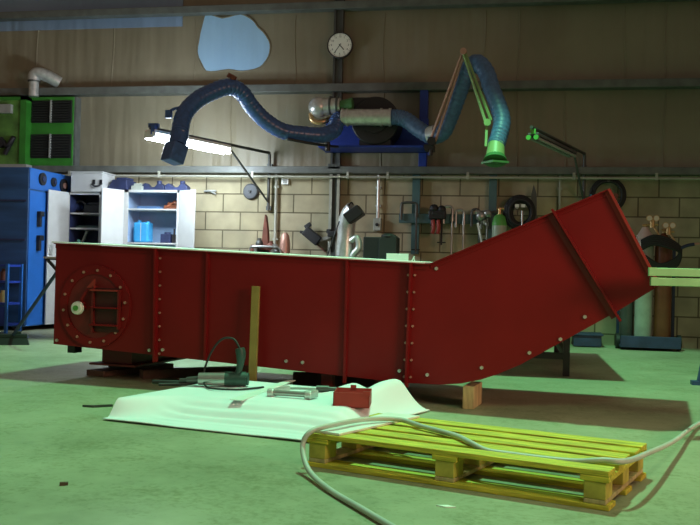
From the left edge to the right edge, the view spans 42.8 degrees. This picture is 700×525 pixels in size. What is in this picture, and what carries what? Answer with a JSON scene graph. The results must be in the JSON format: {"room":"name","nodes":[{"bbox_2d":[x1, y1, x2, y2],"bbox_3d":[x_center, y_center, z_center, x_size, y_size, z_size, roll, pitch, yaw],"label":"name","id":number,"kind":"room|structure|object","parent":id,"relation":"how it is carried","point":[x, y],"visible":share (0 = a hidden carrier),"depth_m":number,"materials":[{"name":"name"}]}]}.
{"room":"metal fabrication workshop","nodes":[
{"label":"metal fabrication workshop","id":0,"kind":"room"},
{"bbox_2d":[0,324,699,524],"bbox_3d":[-0.957,0.840,2.980,19.000,0.100,16.300,1,-1,10],"label":"floor","id":1,"kind":"structure","parent":0,"point":[116,472],"depth_m":3.74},
{"bbox_2d":[0,264,23,333],"bbox_3d":[-4.046,0.394,9.954,0.680,0.770,0.310,1,-1,10],"label":"rack","id":2,"kind":"object","parent":1,"relation":"on","point":[4,322],"visible":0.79,"depth_m":9.77,"materials":[{"name":"metal"}]},
{"bbox_2d":[0,290,4,301],"bbox_3d":[-3.841,0.373,9.875,0.070,0.130,0.070,1,-1,10],"label":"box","id":3,"kind":"object","parent":2,"relation":"on","point":[2,294],"visible":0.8,"depth_m":9.85,"materials":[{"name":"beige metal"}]},
{"bbox_2d":[0,269,4,279],"bbox_3d":[-3.826,0.133,9.876,0.080,0.130,0.080,1,-1,10],"label":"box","id":4,"kind":"object","parent":2,"relation":"on","point":[2,273],"visible":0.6,"depth_m":9.84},
{"bbox_2d":[0,322,18,325],"bbox_3d":[-4.053,0.678,9.951,0.650,0.024,0.280,1,-1,10],"label":"shelf","id":5,"kind":"object","parent":2,"relation":"attached to","point":[1,323],"depth_m":9.80,"materials":[{"name":"metal"}]},
{"bbox_2d":[0,280,19,282],"bbox_3d":[-4.042,0.209,9.955,0.650,0.024,0.280,1,-1,10],"label":"shelf","id":6,"kind":"object","parent":2,"relation":"attached to","point":[1,281],"depth_m":9.82,"materials":[{"name":"metal"}]},
{"bbox_2d":[0,302,19,304],"bbox_3d":[-4.047,0.449,9.953,0.650,0.024,0.280,1,-1,10],"label":"shelf","id":7,"kind":"object","parent":2,"relation":"attached to","point":[1,303],"depth_m":9.84,"materials":[{"name":"metal"}]},
{"bbox_2d":[0,264,20,266],"bbox_3d":[-4.037,0.029,9.957,0.650,0.024,0.280,1,-1,10],"label":"shelf","id":8,"kind":"object","parent":2,"relation":"attached to","point":[1,265],"depth_m":9.77,"materials":[{"name":"metal"}]},
{"bbox_2d":[0,167,70,329],"bbox_3d":[-4.160,-0.158,10.892,1.280,1.885,1.170,1,-1,10],"label":"tall cabinet","id":9,"kind":"object","parent":1,"relation":"on","point":[23,190],"visible":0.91,"depth_m":10.30,"materials":[{"name":"blue metal"}]},
{"bbox_2d":[0,239,80,344],"bbox_3d":[-2.777,0.294,8.177,1.360,0.997,0.288,1,-1,39],"label":"broom","id":10,"kind":"object","parent":1,"relation":"on","point":[16,338],"visible":0.94,"depth_m":8.48,"materials":[{"name":"black metal"}]},
{"bbox_2d":[43,257,55,270],"bbox_3d":[-2.694,0.380,9.562,1.030,0.856,0.500,1,-1,10],"label":"bench","id":11,"kind":"object","parent":1,"relation":"on","point":[48,259],"visible":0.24,"depth_m":9.42,"materials":[{"name":"black metal"}]},
{"bbox_2d":[44,190,100,324],"bbox_3d":[-3.285,-0.027,10.933,0.512,1.665,0.829,1,-1,10],"label":"locker","id":12,"kind":"object","parent":1,"relation":"on","point":[63,218],"visible":0.47,"depth_m":10.86,"materials":[{"name":"white metal"}]},
{"bbox_2d":[76,200,85,212],"bbox_3d":[-3.362,-0.695,11.123,0.167,0.167,0.028,1,-1,10],"label":"ring","id":13,"kind":"object","parent":12,"relation":"on","point":[78,201],"visible":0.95,"depth_m":11.11,"materials":[{"name":"black rubber"}]},
{"bbox_2d":[70,228,97,230],"bbox_3d":[-3.207,-0.413,11.131,0.405,0.018,0.398,1,-1,10],"label":"shelf","id":14,"kind":"object","parent":12,"relation":"attached to","point":[71,229],"depth_m":10.99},
{"bbox_2d":[70,213,98,215],"bbox_3d":[-3.203,-0.598,11.132,0.405,0.018,0.398,1,-1,10],"label":"shelf","id":15,"kind":"object","parent":12,"relation":"attached to","point":[71,214],"depth_m":10.99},
{"bbox_2d":[76,225,97,227],"bbox_3d":[-3.188,-0.438,11.108,0.340,0.030,0.260,1,-1,10],"label":"folder","id":16,"kind":"object","parent":12,"relation":"on","point":[78,226],"visible":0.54,"depth_m":10.99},
{"bbox_2d":[84,202,98,212],"bbox_3d":[-3.153,-0.677,11.105,0.240,0.135,0.200,1,-1,10],"label":"tool case","id":17,"kind":"object","parent":12,"relation":"on","point":[93,207],"visible":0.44,"depth_m":11.01,"materials":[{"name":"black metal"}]},
{"bbox_2d":[70,171,115,191],"bbox_3d":[-3.179,-0.982,11.009,0.430,0.250,0.396,1,-1,10],"label":"tool chest","id":18,"kind":"object","parent":12,"relation":"on","point":[81,181],"visible":0.91,"depth_m":10.87,"materials":[{"name":"white metal"}]},
{"bbox_2d":[82,404,112,407],"bbox_3d":[-1.390,0.791,4.919,0.162,0.012,0.039,2,-1,-17],"label":"scrap","id":19,"kind":"object","parent":1,"relation":"on","point":[104,405],"visible":1,"depth_m":4.91,"materials":[{"name":"metal"}]},
{"bbox_2d":[87,363,173,376],"bbox_3d":[-1.610,0.787,6.590,0.170,0.040,0.720,1,-1,31],"label":"plank","id":20,"kind":"object","parent":1,"relation":"on","point":[100,372],"visible":0.75,"depth_m":6.40,"materials":[{"name":"brown wood"}]},
{"bbox_2d":[108,366,131,368],"bbox_3d":[-1.653,0.743,6.517,0.120,0.044,0.200,1,-1,22],"label":"block","id":21,"kind":"object","parent":20,"relation":"on","point":[114,367],"visible":0.24,"depth_m":6.43,"materials":[{"name":"black rubber"}]},
{"bbox_2d":[100,188,195,247],"bbox_3d":[-2.351,-0.023,10.804,1.113,1.700,0.744,1,-1,10],"label":"storage cabinet","id":22,"kind":"object","parent":1,"relation":"on","point":[119,210],"visible":0.43,"depth_m":10.77,"materials":[{"name":"white metal"}]},
{"bbox_2d":[108,177,135,189],"bbox_3d":[-2.823,-0.946,11.047,0.280,0.193,0.360,1,-1,10],"label":"plastic bin","id":23,"kind":"object","parent":22,"relation":"on","point":[122,183],"visible":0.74,"depth_m":10.91,"materials":[{"name":"blue plastic"}]},
{"bbox_2d":[131,183,143,189],"bbox_3d":[-2.586,-0.922,11.003,0.140,0.090,0.220,1,-1,10],"label":"box","id":24,"kind":"object","parent":22,"relation":"on","point":[137,186],"visible":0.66,"depth_m":10.90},
{"bbox_2d":[134,220,152,242],"bbox_3d":[-2.539,-0.380,10.966,0.200,0.275,0.162,1,-1,10],"label":"plastic jug","id":25,"kind":"object","parent":22,"relation":"on","point":[143,231],"visible":0.96,"depth_m":10.89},
{"bbox_2d":[137,206,163,208],"bbox_3d":[-2.409,-0.666,10.947,0.320,0.031,0.260,1,-1,10],"label":"folder","id":26,"kind":"object","parent":22,"relation":"on","point":[141,207],"visible":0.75,"depth_m":10.82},
{"bbox_2d":[128,242,175,244],"bbox_3d":[-2.361,-0.229,10.972,0.675,0.018,0.398,1,-1,10],"label":"shelf","id":27,"kind":"object","parent":22,"relation":"attached to","point":[129,243],"depth_m":10.81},
{"bbox_2d":[128,208,176,212],"bbox_3d":[-2.351,-0.639,10.975,0.675,0.018,0.398,1,-1,10],"label":"shelf","id":28,"kind":"object","parent":22,"relation":"attached to","point":[130,210],"depth_m":10.93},
{"bbox_2d":[142,181,164,189],"bbox_3d":[-2.400,-0.938,10.969,0.299,0.130,0.120,1,-1,10],"label":"cradle","id":29,"kind":"object","parent":22,"relation":"on","point":[160,186],"visible":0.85,"depth_m":10.91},
{"bbox_2d":[160,232,172,242],"bbox_3d":[-2.225,-0.302,10.887,0.130,0.135,0.140,1,-1,10],"label":"tin","id":30,"kind":"object","parent":22,"relation":"on","point":[166,237],"visible":0.87,"depth_m":10.82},
{"bbox_2d":[164,201,176,208],"bbox_3d":[-2.166,-0.698,10.897,0.165,0.114,0.170,1,-1,10],"label":"pile","id":31,"kind":"object","parent":22,"relation":"on","point":[170,205],"visible":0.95,"depth_m":10.82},
{"bbox_2d":[172,229,175,242],"bbox_3d":[-2.133,-0.321,10.830,0.050,0.174,0.050,1,-1,10],"label":"spray can","id":32,"kind":"object","parent":22,"relation":"on","point":[173,235],"visible":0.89,"depth_m":10.81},
{"bbox_2d":[165,181,190,189],"bbox_3d":[-2.105,-0.932,10.915,0.299,0.130,0.120,1,-1,10],"label":"cradle","id":33,"kind":"object","parent":22,"relation":"on","point":[183,186],"visible":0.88,"depth_m":10.86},
{"bbox_2d":[139,366,235,378],"bbox_3d":[-1.104,0.787,6.415,0.800,0.060,0.100,2,-1,-28],"label":"bearer","id":34,"kind":"object","parent":1,"relation":"on","point":[155,373],"visible":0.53,"depth_m":6.31,"materials":[{"name":"brown wood"}]},
{"bbox_2d":[248,286,259,380],"bbox_3d":[-0.595,0.485,5.533,0.060,0.675,0.055,1,-1,19],"label":"wooden stick","id":35,"kind":"object","parent":1,"relation":"on","point":[255,294],"visible":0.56,"depth_m":5.53,"materials":[{"name":"brown wood"}]},
{"bbox_2d":[103,379,429,440],"bbox_3d":[-0.384,0.728,4.804,1.335,0.173,1.252,1,-1,24],"label":"sheet","id":36,"kind":"object","parent":1,"relation":"on","point":[197,407],"depth_m":4.58,"materials":[{"name":"fabric"}]},
{"bbox_2d":[152,337,263,390],"bbox_3d":[-0.816,0.569,5.073,0.665,0.287,0.265,1,-1,2],"label":"drill","id":37,"kind":"object","parent":36,"relation":"on","point":[237,378],"visible":1,"depth_m":5.10,"materials":[{"name":"metal"}]},
{"bbox_2d":[267,385,317,399],"bbox_3d":[-0.300,0.699,4.772,0.245,0.048,0.195,1,-1,33],"label":"clamp","id":38,"kind":"object","parent":36,"relation":"on","point":[284,390],"visible":1,"depth_m":4.73,"materials":[{"name":"metal"}]},
{"bbox_2d":[290,385,335,391],"bbox_3d":[-0.233,0.702,4.978,0.311,0.038,0.038,1,-1,1],"label":"wand","id":39,"kind":"object","parent":36,"relation":"on","point":[321,388],"visible":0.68,"depth_m":4.97,"materials":[{"name":"metal"}]},
{"bbox_2d":[333,385,371,407],"bbox_3d":[0.015,0.690,4.610,0.186,0.090,0.208,1,-1,5],"label":"toolbox","id":40,"kind":"object","parent":36,"relation":"on","point":[353,397],"visible":0.96,"depth_m":4.52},
{"bbox_2d":[293,372,374,386],"bbox_3d":[-0.040,0.800,6.116,0.700,0.080,0.100,1,-1,-2],"label":"bearer","id":41,"kind":"object","parent":1,"relation":"on","point":[302,378],"visible":0.44,"depth_m":6.06,"materials":[{"name":"brown wood"}]},
{"bbox_2d":[52,189,657,387],"bbox_3d":[-0.024,0.198,5.917,3.928,1.265,1.124,1,-1,19],"label":"chute","id":42,"kind":"object","parent":1,"relation":"on","point":[484,309],"depth_m":5.38,"materials":[{"name":"red paint"}]},
{"bbox_2d":[89,349,185,367],"bbox_3d":[-1.517,0.648,6.565,0.485,0.151,0.846,1,-1,10],"label":"support stand","id":43,"kind":"object","parent":42,"relation":"attached to","point":[109,357],"depth_m":6.25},
{"bbox_2d":[436,505,455,507],"bbox_3d":[0.323,0.819,2.998,0.065,0.004,0.024,1,-1,-1],"label":"paper scrap","id":44,"kind":"object","parent":1,"relation":"on","point":[444,506],"visible":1,"depth_m":2.99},
{"bbox_2d":[462,381,481,408],"bbox_3d":[0.726,0.785,5.293,0.065,0.132,0.260,1,-1,19],"label":"prop","id":45,"kind":"object","parent":1,"relation":"on","point":[472,391],"visible":1,"depth_m":5.18,"materials":[{"name":"brown wood"}]},
{"bbox_2d":[306,413,646,511],"bbox_3d":[0.495,0.763,3.550,1.208,0.134,0.617,1,-1,30],"label":"wooden pallet","id":46,"kind":"object","parent":1,"relation":"on","point":[452,460],"visible":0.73,"depth_m":3.40,"materials":[{"name":"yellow wood"}]},
{"bbox_2d":[316,413,419,435],"bbox_3d":[0.079,0.683,3.791,0.156,0.010,0.603,1,-1,34],"label":"board","id":47,"kind":"object","parent":46,"relation":"on","point":[355,427],"visible":0.76,"depth_m":3.70,"materials":[{"name":"white wood"}]},
{"bbox_2d":[492,207,506,236],"bbox_3d":[1.665,0.148,10.030,0.160,1.536,0.160,1,-1,10],"label":"bottle","id":48,"kind":"object","parent":1,"relation":"on","point":[499,225],"visible":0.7,"depth_m":9.98,"materials":[{"name":"green metal"}]},
{"bbox_2d":[300,416,699,524],"bbox_3d":[1.272,0.763,3.968,3.370,0.174,1.064,2,-1,-36],"label":"hose","id":49,"kind":"object","parent":1,"relation":"on","point":[620,461],"visible":0.86,"depth_m":3.36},
{"bbox_2d":[533,338,569,375],"bbox_3d":[1.084,0.518,7.895,2.110,0.730,2.100,1,-1,10],"label":"table","id":50,"kind":"object","parent":1,"relation":"on","point":[561,351],"visible":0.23,"depth_m":6.99,"materials":[{"name":"metal"}]},
{"bbox_2d":[572,332,603,346],"bbox_3d":[2.656,0.860,10.031,0.340,0.140,0.360,1,-1,10],"label":"crate","id":51,"kind":"object","parent":1,"relation":"on","point":[592,339],"visible":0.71,"depth_m":9.88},
{"bbox_2d":[615,250,681,350],"bbox_3d":[3.277,0.403,9.800,0.681,1.100,0.460,1,-1,10],"label":"trolley","id":52,"kind":"object","parent":1,"relation":"on","point":[672,342],"visible":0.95,"depth_m":9.60,"materials":[{"name":"blue metal"}]},
{"bbox_2d":[620,302,632,335],"bbox_3d":[3.071,0.279,9.891,0.140,1.230,0.140,1,-1,10],"label":"gas cylinder","id":53,"kind":"object","parent":52,"relation":"on","point":[626,313],"visible":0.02,"depth_m":9.83,"materials":[{"name":"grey metal"}]},
{"bbox_2d":[634,224,653,336],"bbox_3d":[3.230,0.237,9.811,0.198,1.320,0.198,1,-1,10],"label":"gas cylinder","id":54,"kind":"object","parent":52,"relation":"on","point":[643,306],"visible":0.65,"depth_m":9.73,"materials":[{"name":"green metal"}]},
{"bbox_2d":[646,215,659,234],"bbox_3d":[3.316,-0.391,9.758,0.160,0.248,0.066,1,-1,10],"label":"regulator","id":55,"kind":"object","parent":54,"relation":"attached to","point":[652,224],"visible":0.91,"depth_m":9.74,"materials":[{"name":"gold metal"}]},
{"bbox_2d":[641,234,699,267],"bbox_3d":[3.424,-0.106,9.559,0.602,0.384,0.119,1,-1,14],"label":"hoses","id":56,"kind":"object","parent":54,"relation":"on","point":[651,240],"visible":0.9,"depth_m":9.56,"materials":[{"name":"black rubber"}]},
{"bbox_2d":[653,229,671,336],"bbox_3d":[3.426,0.266,9.774,0.180,1.270,0.180,1,-1,10],"label":"gas cylinder","id":57,"kind":"object","parent":52,"relation":"on","point":[662,294],"visible":0.59,"depth_m":9.70,"materials":[{"name":"gold metal"}]},
{"bbox_2d":[662,222,675,240],"bbox_3d":[3.482,-0.312,9.726,0.160,0.248,0.066,1,-1,10],"label":"regulator","id":58,"kind":"object","parent":57,"relation":"attached to","point":[666,225],"visible":0.89,"depth_m":9.71,"materials":[{"name":"gold metal"}]},
{"bbox_2d":[690,366,699,385],"bbox_3d":[2.813,0.530,5.506,0.940,0.746,2.210,1,-1,10],"label":"trestle","id":59,"kind":"object","parent":1,"relation":"on","point":[692,382],"visible":1,"depth_m":6.61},
{"bbox_2d":[650,277,699,286],"bbox_3d":[2.804,0.125,4.379,2.546,0.044,0.046,1,-1,10],"label":"tube","id":60,"kind":"object","parent":59,"relation":"on","point":[654,281],"visible":1,"depth_m":4.57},
{"bbox_2d":[648,267,699,276],"bbox_3d":[2.800,0.075,4.380,2.556,0.044,0.046,1,-1,10],"label":"tube","id":61,"kind":"object","parent":60,"relation":"on","point":[652,271],"visible":1,"depth_m":4.57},
{"bbox_3d":[-0.322,0.436,10.292,2.470,0.870,0.860,1,-1,10],"label":"workbench","id":62,"kind":"object","parent":1,"relation":"on","visible":0},
{"bbox_2d":[249,215,281,252],"bbox_3d":[-0.973,-0.292,10.461,0.406,0.537,0.183,1,-1,10],"label":"machine","id":63,"kind":"object","parent":62,"relation":"on","point":[264,245],"visible":0.75,"depth_m":10.42,"materials":[{"name":"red metal"}]},
{"bbox_2d":[280,233,289,253],"bbox_3d":[-0.761,-0.178,10.432,0.120,0.340,0.120,1,-1,10],"label":"can","id":64,"kind":"object","parent":62,"relation":"on","point":[285,240],"visible":0.57,"depth_m":10.38,"materials":[{"name":"pink metal"}]},
{"bbox_2d":[327,202,364,257],"bbox_3d":[-0.046,-0.343,10.149,0.426,0.698,0.299,1,-1,10],"label":"machine","id":65,"kind":"object","parent":62,"relation":"on","point":[348,217],"visible":0.88,"depth_m":10.10,"materials":[{"name":"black metal"}]},
{"bbox_2d":[343,205,364,223],"bbox_3d":[0.048,-0.540,10.084,0.226,0.211,0.200,1,-1,10],"label":"hood","id":66,"kind":"object","parent":65,"relation":"attached to","point":[351,213],"depth_m":10.00,"materials":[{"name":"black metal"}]},
{"bbox_2d":[363,233,399,258],"bbox_3d":[0.354,-0.158,10.109,0.380,0.346,0.310,1,-1,10],"label":"box","id":67,"kind":"object","parent":62,"relation":"on","point":[373,247],"visible":0.83,"depth_m":10.00,"materials":[{"name":"black metal"}]},
{"bbox_2d":[386,253,408,260],"bbox_3d":[0.519,-0.042,9.789,0.243,0.113,0.007,1,-1,10],"label":"paper sheet","id":68,"kind":"object","parent":62,"relation":"on","point":[391,256],"visible":0.64,"depth_m":9.79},
{"bbox_2d":[0,0,699,348],"bbox_3d":[0.555,-1.704,10.845,19.000,5.200,0.250,1,-1,10],"label":"wall","id":69,"kind":"structure","parent":0,"point":[649,40],"depth_m":10.68,"materials":[{"name":"brick"}]},
{"bbox_2d":[0,97,80,167],"bbox_3d":[-4.298,-1.662,11.447,1.640,0.925,0.330,1,-1,10],"label":"ventilation unit","id":70,"kind":"object","parent":69,"relation":"attached to","point":[34,131],"visible":0.98,"depth_m":11.36,"materials":[{"name":"green paint"}]},
{"bbox_2d":[27,67,61,96],"bbox_3d":[-3.892,-2.297,11.391,0.426,0.372,0.178,2,-1,-14],"label":"flue pipe","id":71,"kind":"object","parent":70,"relation":"attached to","point":[35,75],"visible":1,"depth_m":11.32,"materials":[{"name":"metal"}]},
{"bbox_2d":[0,0,182,30],"bbox_3d":[-5.426,-3.744,11.863,6.780,1.390,0.015,1,-1,10],"label":"trim","id":72,"kind":"structure","parent":69,"relation":"attached to","point":[5,5],"depth_m":11.47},
{"bbox_2d":[144,123,272,210],"bbox_3d":[-1.531,-1.047,10.135,0.179,0.775,2.061,1,-1,32],"label":"wall lamp","id":73,"kind":"object","parent":69,"relation":"attached to","point":[155,133],"visible":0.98,"depth_m":9.97,"materials":[{"name":"metal"}]},
{"bbox_2d":[196,14,270,72],"bbox_3d":[-1.449,-2.743,11.116,0.973,0.757,0.022,1,-1,10],"label":"wall patch","id":74,"kind":"object","parent":69,"relation":"attached to","point":[236,43],"depth_m":11.12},
{"bbox_2d":[243,184,258,199],"bbox_3d":[-1.227,-0.875,10.988,0.200,0.200,0.085,1,-1,10],"label":"disc","id":75,"kind":"object","parent":69,"relation":"hanging from","point":[250,191],"visible":0.98,"depth_m":10.98,"materials":[{"name":"metal"}]},
{"bbox_2d":[272,174,279,243],"bbox_3d":[-0.906,-0.608,10.938,0.060,0.940,0.067,1,-1,10],"label":"pipe","id":76,"kind":"object","parent":69,"relation":"attached to","point":[276,186],"visible":0.82,"depth_m":10.91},
{"bbox_2d":[281,179,288,184],"bbox_3d":[-0.793,-0.990,10.929,0.090,0.070,0.055,1,-1,10],"label":"wall socket","id":77,"kind":"object","parent":69,"relation":"attached to","point":[283,181],"visible":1,"depth_m":10.91,"materials":[{"name":"white plastic"}]},
{"bbox_2d":[300,222,331,252],"bbox_3d":[-0.405,-0.303,10.790,0.398,0.362,0.160,1,-1,10],"label":"gun","id":78,"kind":"object","parent":69,"relation":"attached to","point":[311,235],"visible":1,"depth_m":10.72,"materials":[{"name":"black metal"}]},
{"bbox_2d":[326,229,336,236],"bbox_3d":[-0.223,-0.353,10.691,0.115,0.090,0.080,1,-1,10],"label":"bracket","id":79,"kind":"object","parent":69,"relation":"attached to","point":[329,232],"visible":0.91,"depth_m":10.65,"materials":[{"name":"black metal"}]},
{"bbox_2d":[328,174,339,255],"bbox_3d":[-0.206,-0.092,10.731,0.127,1.940,0.008,1,-1,10],"label":"trim","id":80,"kind":"structure","parent":69,"relation":"attached to","point":[330,179],"depth_m":10.73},
{"bbox_2d":[328,0,344,255],"bbox_3d":[-0.168,-1.672,10.760,0.150,5.100,0.140,1,-1,10],"label":"trim","id":81,"kind":"structure","parent":69,"relation":"attached to","point":[339,15],"depth_m":10.77,"materials":[{"name":"metal"}]},
{"bbox_2d":[327,32,352,58],"bbox_3d":[-0.118,-2.606,10.724,0.316,0.316,0.056,1,-1,10],"label":"wall clock","id":82,"kind":"object","parent":69,"relation":"attached to","point":[340,44],"visible":1,"depth_m":10.70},
{"bbox_2d":[0,78,699,96],"bbox_3d":[0.531,-2.088,10.666,19.000,0.095,0.158,1,-1,10],"label":"beam","id":83,"kind":"structure","parent":69,"relation":"attached to","point":[659,83],"depth_m":10.66,"materials":[{"name":"metal"}]},
{"bbox_2d":[0,0,699,21],"bbox_3d":[0.553,-3.081,10.666,19.000,0.090,0.140,1,-1,10],"label":"ceiling beam","id":84,"kind":"structure","parent":69,"relation":"attached to","point":[358,5],"depth_m":10.85,"materials":[{"name":"metal"}]},
{"bbox_2d":[32,166,699,175],"bbox_3d":[0.503,-1.094,10.638,19.000,0.085,0.160,1,-1,10],"label":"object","id":85,"kind":"structure","parent":69,"relation":"attached to","point":[292,170],"depth_m":10.61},
{"bbox_2d":[318,90,428,165],"bbox_3d":[0.289,-1.614,10.435,1.230,1.000,0.610,1,-1,10],"label":"fan","id":86,"kind":"object","parent":69,"relation":"attached to","point":[368,135],"depth_m":10.25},
{"bbox_2d":[161,73,343,165],"bbox_3d":[-0.986,-1.474,9.552,2.198,1.044,0.366,2,-1,-36],"label":"extraction arm","id":87,"kind":"object","parent":86,"relation":"attached to","point":[175,150],"visible":1,"depth_m":9.39,"materials":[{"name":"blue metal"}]},
{"bbox_2d":[161,140,187,165],"bbox_3d":[-1.752,-1.091,8.911,0.213,0.232,0.190,2,-1,-42],"label":"hood","id":88,"kind":"object","parent":87,"relation":"attached to","point":[174,152],"depth_m":8.85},
{"bbox_2d":[308,96,353,124],"bbox_3d":[-0.205,-1.721,10.216,0.512,0.324,0.413,1,-1,10],"label":"exhaust elbow","id":89,"kind":"object","parent":86,"relation":"attached to","point":[319,107],"visible":0.88,"depth_m":10.06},
{"bbox_2d":[340,108,391,125],"bbox_3d":[0.185,-1.632,10.033,0.572,0.209,0.204,1,-1,10],"label":"duct","id":90,"kind":"object","parent":89,"relation":"attached to","point":[364,117],"visible":0.95,"depth_m":9.96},
{"bbox_2d":[391,48,510,167],"bbox_3d":[1.029,-1.596,9.537,0.705,1.262,1.716,2,-1,-27],"label":"fume extraction arm","id":91,"kind":"object","parent":90,"relation":"attached to","point":[478,64],"visible":1,"depth_m":9.27,"materials":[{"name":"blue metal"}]},
{"bbox_2d":[484,119,490,146],"bbox_3d":[1.376,-1.301,8.951,0.070,0.285,0.075,1,-1,10],"label":"rod","id":92,"kind":"object","parent":91,"relation":"attached to","point":[487,122],"depth_m":8.93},
{"bbox_2d":[481,151,508,167],"bbox_3d":[1.450,-1.034,8.916,0.231,0.146,0.221,2,-1,-20],"label":"hood","id":93,"kind":"object","parent":91,"relation":"attached to","point":[494,159],"depth_m":8.87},
{"bbox_2d":[353,97,369,108],"bbox_3d":[0.145,-1.795,10.378,0.240,0.195,0.280,1,-1,10],"label":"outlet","id":94,"kind":"object","parent":86,"relation":"attached to","point":[357,100],"depth_m":10.25,"materials":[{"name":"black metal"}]},
{"bbox_2d":[318,145,426,152],"bbox_3d":[0.271,-1.317,10.374,1.210,0.025,0.470,1,-1,10],"label":"shelf","id":95,"kind":"object","parent":86,"relation":"attached to","point":[342,148],"depth_m":10.28,"materials":[{"name":"metal"}]},
{"bbox_2d":[373,218,381,230],"bbox_3d":[0.330,-0.455,10.684,0.090,0.150,0.114,1,-1,10],"label":"switch box","id":96,"kind":"object","parent":69,"relation":"attached to","point":[377,222],"visible":1,"depth_m":10.64,"materials":[{"name":"grey metal"}]},
{"bbox_2d":[375,175,381,217],"bbox_3d":[0.342,-0.790,10.709,0.064,0.520,0.069,1,-1,10],"label":"pipe","id":97,"kind":"object","parent":69,"relation":"attached to","point":[378,187],"visible":1,"depth_m":10.68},
{"bbox_2d":[62,171,699,179],"bbox_3d":[1.959,-0.995,10.273,14.000,0.080,0.034,1,-1,10],"label":"conduit","id":98,"kind":"object","parent":69,"relation":"attached to","point":[159,175],"visible":0.93,"depth_m":10.47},
{"bbox_2d":[399,175,496,253],"bbox_3d":[1.177,-0.561,10.521,1.190,0.940,0.128,1,-1,10],"label":"rail","id":99,"kind":"object","parent":69,"relation":"attached to","point":[416,182],"visible":0.58,"depth_m":10.52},
{"bbox_2d":[400,201,419,251],"bbox_3d":[0.705,-0.422,10.510,0.248,0.599,0.044,1,-1,10],"label":"g-clamp","id":100,"kind":"object","parent":99,"relation":"hanging from","point":[404,202],"visible":1,"depth_m":10.49,"materials":[{"name":"metal"}]},
{"bbox_2d":[428,204,445,218],"bbox_3d":[1.019,-0.594,10.406,0.200,0.175,0.115,1,-1,10],"label":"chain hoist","id":101,"kind":"object","parent":99,"relation":"hanging from","point":[435,212],"visible":1,"depth_m":10.36,"materials":[{"name":"black metal"}]},
{"bbox_2d":[431,220,434,233],"bbox_3d":[0.969,-0.415,10.415,0.057,0.170,0.054,1,-1,10],"label":"grip","id":102,"kind":"object","parent":101,"relation":"hanging from","point":[432,221],"visible":1,"depth_m":10.39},
{"bbox_2d":[436,220,440,233],"bbox_3d":[1.028,-0.414,10.404,0.057,0.170,0.054,1,-1,10],"label":"grip","id":103,"kind":"object","parent":101,"relation":"hanging from","point":[437,221],"visible":1,"depth_m":10.38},
{"bbox_2d":[430,219,445,244],"bbox_3d":[1.030,-0.425,10.450,0.188,0.439,0.044,1,-1,10],"label":"g-clamp","id":104,"kind":"object","parent":99,"relation":"hanging from","point":[441,220],"visible":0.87,"depth_m":10.43,"materials":[{"name":"black metal"}]},
{"bbox_2d":[443,205,453,254],"bbox_3d":[1.154,-0.292,10.426,0.168,0.759,0.044,1,-1,10],"label":"g-clamp","id":105,"kind":"object","parent":99,"relation":"hanging from","point":[446,206],"visible":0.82,"depth_m":10.41,"materials":[{"name":"metal"}]},
{"bbox_2d":[454,209,465,249],"bbox_3d":[1.291,-0.269,10.400,0.158,0.718,0.044,1,-1,10],"label":"g-clamp","id":106,"kind":"object","parent":99,"relation":"hanging from","point":[457,210],"visible":0.84,"depth_m":10.39,"materials":[{"name":"metal"}]},
{"bbox_2d":[470,208,480,242],"bbox_3d":[1.470,-0.325,10.368,0.158,0.618,0.044,1,-1,10],"label":"g-clamp","id":107,"kind":"object","parent":99,"relation":"hanging from","point":[473,209],"visible":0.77,"depth_m":10.37,"materials":[{"name":"metal"}]},
{"bbox_2d":[475,209,491,224],"bbox_3d":[1.542,-0.523,10.316,0.196,0.183,0.120,1,-1,10],"label":"shackle","id":108,"kind":"object","parent":99,"relation":"hanging from","point":[480,215],"visible":1,"depth_m":10.28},
{"bbox_2d":[477,223,482,241],"bbox_3d":[1.508,-0.280,10.284,0.105,0.355,0.025,1,-1,31],"label":"rod","id":109,"kind":"object","parent":108,"relation":"hanging from","point":[478,225],"visible":0.64,"depth_m":10.28,"materials":[{"name":"metal"}]},
{"bbox_2d":[480,210,488,239],"bbox_3d":[1.570,-0.422,10.351,0.138,0.377,0.044,1,-1,10],"label":"g-clamp","id":110,"kind":"object","parent":99,"relation":"hanging from","point":[487,219],"visible":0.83,"depth_m":10.34,"materials":[{"name":"metal"}]},
{"bbox_2d":[488,211,497,229],"bbox_3d":[1.688,-0.390,10.328,0.178,0.419,0.044,1,-1,10],"label":"g-clamp","id":111,"kind":"object","parent":99,"relation":"hanging from","point":[496,212],"visible":0.38,"depth_m":10.33,"materials":[{"name":"metal"}]},
{"bbox_2d":[503,195,535,228],"bbox_3d":[1.959,-0.539,10.326,0.373,0.492,0.210,1,-1,10],"label":"coil","id":112,"kind":"object","parent":69,"relation":"hanging from","point":[513,202],"visible":0.85,"depth_m":10.27,"materials":[{"name":"black rubber"}]},
{"bbox_2d":[531,185,536,218],"bbox_3d":[2.127,-0.685,10.307,0.070,0.430,0.030,1,-1,10],"label":"plate","id":113,"kind":"object","parent":112,"relation":"on","point":[533,194],"visible":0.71,"depth_m":10.29,"materials":[{"name":"metal"}]},
{"bbox_2d":[526,125,586,199],"bbox_3d":[2.230,-0.969,9.486,0.142,0.687,1.916,1,-1,29],"label":"wall lamp","id":114,"kind":"object","parent":69,"relation":"attached to","point":[540,137],"visible":0.94,"depth_m":9.36,"materials":[{"name":"metal"}]},
{"bbox_2d":[558,176,561,209],"bbox_3d":[2.424,-0.633,10.325,0.052,0.740,0.063,1,-1,10],"label":"pipe","id":115,"kind":"object","parent":69,"relation":"attached to","point":[559,187],"visible":0.58,"depth_m":10.30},
{"bbox_2d":[589,179,626,207],"bbox_3d":[2.942,-0.767,10.192,0.411,0.411,0.138,1,-1,10],"label":"hose reel","id":116,"kind":"object","parent":69,"relation":"hanging from","point":[599,182],"visible":0.6,"depth_m":10.13,"materials":[{"name":"black rubber"}]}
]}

